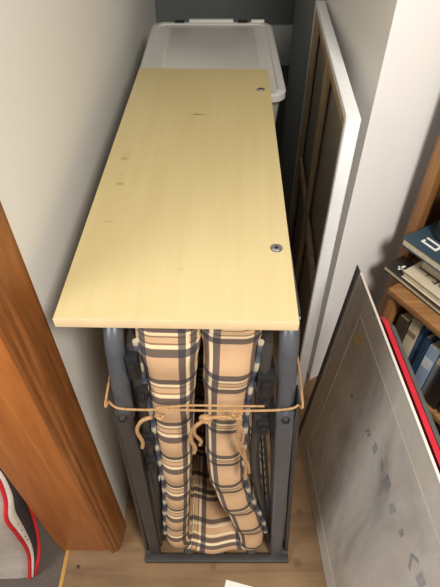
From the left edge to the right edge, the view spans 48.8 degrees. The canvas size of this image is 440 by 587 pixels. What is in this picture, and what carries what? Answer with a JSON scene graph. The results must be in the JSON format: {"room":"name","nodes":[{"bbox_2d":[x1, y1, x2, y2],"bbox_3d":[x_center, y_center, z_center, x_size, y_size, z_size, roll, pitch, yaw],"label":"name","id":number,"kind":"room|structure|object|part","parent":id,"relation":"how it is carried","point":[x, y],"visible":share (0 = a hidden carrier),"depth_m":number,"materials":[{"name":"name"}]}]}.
{"room":"storage room","nodes":[
{"label":"storage room","id":0,"kind":"room"},
{"bbox_2d":[0,0,156,517],"bbox_3d":[-0.413,-0.856,1.495,0.183,2.450,2.288,0,46,0],"label":"wall","id":1,"kind":"structure","parent":0,"point":[69,69],"depth_m":1.00,"materials":[{"name":"paint"}]},
{"bbox_2d":[0,336,109,549],"bbox_3d":[-0.432,-0.031,0.693,0.160,2.450,0.018,0,46,0],"label":"trim","id":2,"kind":"structure","parent":1,"relation":"attached to","point":[30,458],"depth_m":1.13,"materials":[{"name":"orange wood"}]},
{"bbox_2d":[0,201,125,553],"bbox_3d":[-0.328,-0.049,0.711,0.030,2.450,0.094,18,49,17],"label":"trim","id":3,"kind":"structure","parent":1,"relation":"attached to","point":[25,332],"depth_m":0.92,"materials":[{"name":"brown wood"}]},
{"bbox_2d":[0,330,326,586],"bbox_3d":[0.000,0.701,1.725,4.400,0.050,4.600,0,46,0],"label":"floor","id":4,"kind":"structure","parent":0,"point":[126,567],"depth_m":1.54,"materials":[{"name":"brown wood"}]},
{"bbox_2d":[0,468,40,579],"bbox_3d":[-0.709,0.577,1.291,0.365,0.748,0.157,0,46,0],"label":"tote bag","id":5,"kind":"object","parent":4,"relation":"on","point":[20,543],"visible":0.84,"depth_m":1.39,"materials":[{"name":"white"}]},
{"bbox_2d":[59,550,69,586],"bbox_3d":[-0.491,1.591,0.850,0.012,0.043,2.105,0,46,0],"label":"trim","id":6,"kind":"structure","parent":4,"relation":"on","point":[67,551],"depth_m":1.53,"materials":[{"name":"brown wood"}]},
{"bbox_2d":[103,241,300,562],"bbox_3d":[-0.010,0.186,1.416,0.454,1.110,0.792,0,46,0],"label":"bed","id":7,"kind":"object","parent":4,"relation":"on","point":[207,505],"visible":0.62,"depth_m":1.04,"materials":[{"name":"beige fabric"}]},
{"bbox_3d":[-0.196,0.522,1.240,0.052,0.855,0.022,0,46,0],"label":"leg","id":8,"kind":"part","parent":7,"relation":"part of","materials":[{"name":"grey metal"}]},
{"bbox_3d":[-0.169,0.198,1.426,0.055,1.020,0.695,0,46,0],"label":"support frame","id":9,"kind":"part","parent":7,"relation":"part of","materials":[{"name":"grey metal"}]},
{"bbox_2d":[53,68,298,330],"bbox_3d":[-0.059,-0.309,1.105,0.384,0.022,0.996,1,46,1],"label":"wooden board","id":10,"kind":"object","parent":7,"relation":"on","point":[186,227],"visible":1,"depth_m":0.93,"materials":[{"name":"beige wood"}]},
{"bbox_3d":[-0.013,0.183,1.399,0.300,1.080,0.751,0,46,0],"label":"mattress","id":11,"kind":"part","parent":7,"relation":"part of","materials":[{"name":"beige fabric"}]},
{"bbox_2d":[104,356,303,478],"bbox_3d":[-0.029,0.016,1.250,0.370,0.296,0.829,0,46,0],"label":"twine","id":12,"kind":"object","parent":7,"relation":"attached to","point":[205,418],"visible":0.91,"depth_m":0.89,"materials":[{"name":"fabric"}]},
{"bbox_3d":[-0.010,0.565,1.806,0.452,0.022,0.792,0,46,0],"label":"frame","id":13,"kind":"part","parent":7,"relation":"part of","materials":[{"name":"grey metal"}]},
{"bbox_3d":[0.119,0.198,1.426,0.103,1.020,0.695,0,46,0],"label":"support frame","id":14,"kind":"part","parent":7,"relation":"part of","materials":[{"name":"grey metal"}]},
{"bbox_3d":[0.151,0.522,1.240,0.089,0.855,0.024,0,46,0],"label":"leg","id":15,"kind":"part","parent":7,"relation":"part of","materials":[{"name":"grey metal"}]},
{"bbox_3d":[0.146,0.227,0.947,0.003,0.125,0.035,0,46,0],"label":"hook plate","id":16,"kind":"part","parent":7,"relation":"part of","materials":[{"name":"grey metal"}]},
{"bbox_2d":[225,580,250,586],"bbox_3d":[0.046,0.938,1.458,0.085,0.001,0.120,10,47,9],"label":"paper card","id":17,"kind":"object","parent":4,"relation":"on","point":[228,583],"visible":1,"depth_m":1.50,"materials":[{"name":"white paper"}]},
{"bbox_2d":[288,0,360,402],"bbox_3d":[0.329,-0.298,1.826,0.038,1.195,0.894,2,46,2],"label":"picture frame","id":18,"kind":"object","parent":4,"relation":"on","point":[330,119],"visible":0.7,"depth_m":1.60,"materials":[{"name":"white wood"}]},
{"bbox_2d":[299,265,439,586],"bbox_3d":[0.352,0.519,1.265,0.065,0.861,0.844,-2,46,-2],"label":"board","id":19,"kind":"object","parent":4,"relation":"on","point":[372,473],"visible":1,"depth_m":1.18,"materials":[{"name":"grey"}]},
{"bbox_2d":[377,133,439,435],"bbox_3d":[0.880,-0.025,1.036,0.306,1.950,1.100,-23,50,-21],"label":"bookcase","id":20,"kind":"object","parent":4,"relation":"on","point":[396,300],"visible":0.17,"depth_m":1.45,"materials":[{"name":"brown wood"}]},
{"bbox_3d":[0.661,0.170,1.772,0.296,0.623,0.026,-23,50,-21],"label":"panel","id":21,"kind":"part","parent":20,"relation":"part of","materials":[{"name":"brown wood"}]},
{"bbox_2d":[395,311,413,341],"bbox_3d":[0.649,0.129,1.633,0.170,0.235,0.038,-23,50,-21],"label":"book","id":22,"kind":"object","parent":20,"relation":"on","point":[404,320],"visible":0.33,"depth_m":1.54,"materials":[{"name":"brown paper"}]},
{"bbox_2d":[383,255,439,315],"bbox_3d":[0.616,-0.027,1.483,0.085,0.021,0.240,-23,50,-21],"label":"book","id":23,"kind":"object","parent":20,"relation":"on","point":[394,268],"visible":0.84,"depth_m":1.51,"materials":[{"name":"black paper"}]},
{"bbox_2d":[401,261,439,306],"bbox_3d":[0.706,-0.005,1.430,0.170,0.027,0.290,-24,50,-22],"label":"book","id":24,"kind":"object","parent":23,"relation":"on","point":[422,281],"visible":0.61,"depth_m":1.45,"materials":[{"name":"beige paper"}]},
{"bbox_2d":[419,262,439,282],"bbox_3d":[0.740,-0.048,1.423,0.150,0.044,0.250,-25,51,-22],"label":"book","id":25,"kind":"object","parent":24,"relation":"on","point":[425,267],"visible":0.42,"depth_m":1.45,"materials":[{"name":"beige paper"}]},
{"bbox_3d":[0.724,-0.069,1.391,0.255,0.030,0.291,0,46,0],"label":"book","id":26,"kind":"object","parent":25,"relation":"on","visible":0},
{"bbox_2d":[401,220,439,272],"bbox_3d":[0.687,-0.096,1.376,0.165,0.029,0.300,-24,50,-22],"label":"book","id":27,"kind":"object","parent":26,"relation":"on","point":[422,243],"visible":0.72,"depth_m":1.41,"materials":[{"name":"blue paper"}]},
{"bbox_2d":[434,222,439,241],"bbox_3d":[0.691,-0.188,1.341,0.091,0.150,0.140,-23,50,-21],"label":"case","id":28,"kind":"object","parent":27,"relation":"on","point":[437,232],"visible":1,"depth_m":1.40,"materials":[{"name":"plastic"}]},
{"bbox_2d":[402,317,424,358],"bbox_3d":[0.683,0.138,1.605,0.191,0.262,0.034,-23,50,-21],"label":"book","id":29,"kind":"object","parent":20,"relation":"on","point":[415,328],"visible":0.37,"depth_m":1.53,"materials":[{"name":"beige paper"}]},
{"bbox_2d":[387,283,439,337],"bbox_3d":[0.904,0.243,1.252,0.306,0.024,1.004,-23,50,-21],"label":"bookshelf","id":30,"kind":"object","parent":20,"relation":"on","point":[429,318],"depth_m":1.44,"materials":[{"name":"brown wood"}]},
{"bbox_2d":[408,326,431,365],"bbox_3d":[0.701,0.162,1.590,0.181,0.250,0.022,-23,50,-21],"label":"book","id":31,"kind":"object","parent":20,"relation":"on","point":[425,331],"visible":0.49,"depth_m":1.52,"materials":[{"name":"blue paper"}]},
{"bbox_2d":[411,332,439,373],"bbox_3d":[0.703,0.184,1.576,0.180,0.240,0.016,-23,50,-21],"label":"book","id":32,"kind":"object","parent":20,"relation":"on","point":[431,338],"visible":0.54,"depth_m":1.50,"materials":[{"name":"blue paper"}]},
{"bbox_3d":[0.676,-0.381,1.382,0.144,1.950,0.034,-23,50,-21],"label":"panel","id":33,"kind":"part","parent":20,"relation":"part of","materials":[{"name":"brown wood"}]},
{"bbox_2d":[415,339,439,389],"bbox_3d":[0.718,0.210,1.568,0.171,0.215,0.034,-23,50,-21],"label":"book","id":34,"kind":"object","parent":20,"relation":"on","point":[432,354],"visible":0.59,"depth_m":1.51,"materials":[{"name":"blue paper"}]},
{"bbox_2d":[421,356,439,397],"bbox_3d":[0.736,0.234,1.552,0.161,0.205,0.026,-23,50,-21],"label":"book","id":35,"kind":"object","parent":20,"relation":"on","point":[435,372],"visible":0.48,"depth_m":1.53,"materials":[{"name":"paper"}]},
{"bbox_3d":[0.909,0.469,1.482,0.280,0.022,0.944,-23,50,-21],"label":"shelf","id":36,"kind":"part","parent":20,"relation":"part of","materials":[{"name":"brown wood"}]},
{"bbox_2d":[425,374,439,409],"bbox_3d":[0.754,0.250,1.522,0.180,0.225,0.040,-23,50,-21],"label":"book","id":37,"kind":"object","parent":20,"relation":"on","point":[432,399],"visible":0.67,"depth_m":1.53,"materials":[{"name":"black paper"}]},
{"bbox_3d":[0.909,0.664,1.682,0.280,0.022,0.944,-23,50,-21],"label":"shelf","id":38,"kind":"part","parent":20,"relation":"part of","materials":[{"name":"brown wood"}]},
{"bbox_2d":[379,317,439,473],"bbox_3d":[0.396,0.541,1.284,0.061,0.804,0.620,-2,46,-2],"label":"folder","id":39,"kind":"object","parent":4,"relation":"on","point":[426,428],"visible":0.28,"depth_m":1.04,"materials":[{"name":"red plastic"}]},
{"bbox_2d":[390,324,439,449],"bbox_3d":[0.413,0.549,1.263,0.059,0.823,0.600,-2,46,-2],"label":"case","id":40,"kind":"object","parent":4,"relation":"on","point":[399,343],"visible":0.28,"depth_m":1.06,"materials":[{"name":"black plastic"}]},
{"bbox_3d":[-0.030,-0.148,2.251,0.440,0.377,0.647,0,46,0],"label":"storage bin","id":41,"kind":"object","parent":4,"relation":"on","visible":0},
{"bbox_3d":[-0.030,-0.406,1.986,0.440,0.377,0.647,0,46,0],"label":"storage bin","id":42,"kind":"object","parent":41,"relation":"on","visible":0},
{"bbox_2d":[140,19,285,122],"bbox_3d":[-0.030,-0.664,1.720,0.440,0.377,0.647,0,46,0],"label":"storage bin","id":43,"kind":"object","parent":42,"relation":"on","point":[195,43],"visible":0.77,"depth_m":1.62,"materials":[{"name":"plastic"}]},
{"bbox_2d":[272,102,278,122],"bbox_3d":[-0.025,-0.651,1.726,0.412,0.350,0.582,0,46,0],"label":"tub","id":44,"kind":"object","parent":43,"relation":"in","point":[275,105],"depth_m":1.45,"materials":[{"name":"plastic"}]},
{"bbox_2d":[155,0,294,160],"bbox_3d":[-0.050,-1.647,2.265,1.100,2.450,0.120,0,46,0],"label":"wall","id":45,"kind":"structure","parent":0,"point":[273,12],"depth_m":2.43,"materials":[{"name":"paint"}]},
{"bbox_2d":[271,25,292,65],"bbox_3d":[0.025,-1.292,2.530,0.694,0.195,0.020,0,46,0],"label":"trim","id":46,"kind":"structure","parent":45,"relation":"attached to","point":[282,34],"depth_m":2.50,"materials":[{"name":"grey paint"}]},
{"bbox_2d":[308,0,439,379],"bbox_3d":[1.015,-1.093,1.725,1.286,2.450,1.672,0,46,0],"label":"wall","id":47,"kind":"structure","parent":0,"point":[390,49],"depth_m":1.34,"materials":[{"name":"white paint"}]},
{"bbox_2d":[279,0,324,226],"bbox_3d":[0.380,-1.336,1.961,0.024,2.450,0.710,0,46,0],"label":"wall","id":48,"kind":"structure","parent":47,"relation":"attached to","point":[304,9],"depth_m":2.40,"materials":[{"name":"grey paint"}]}
]}

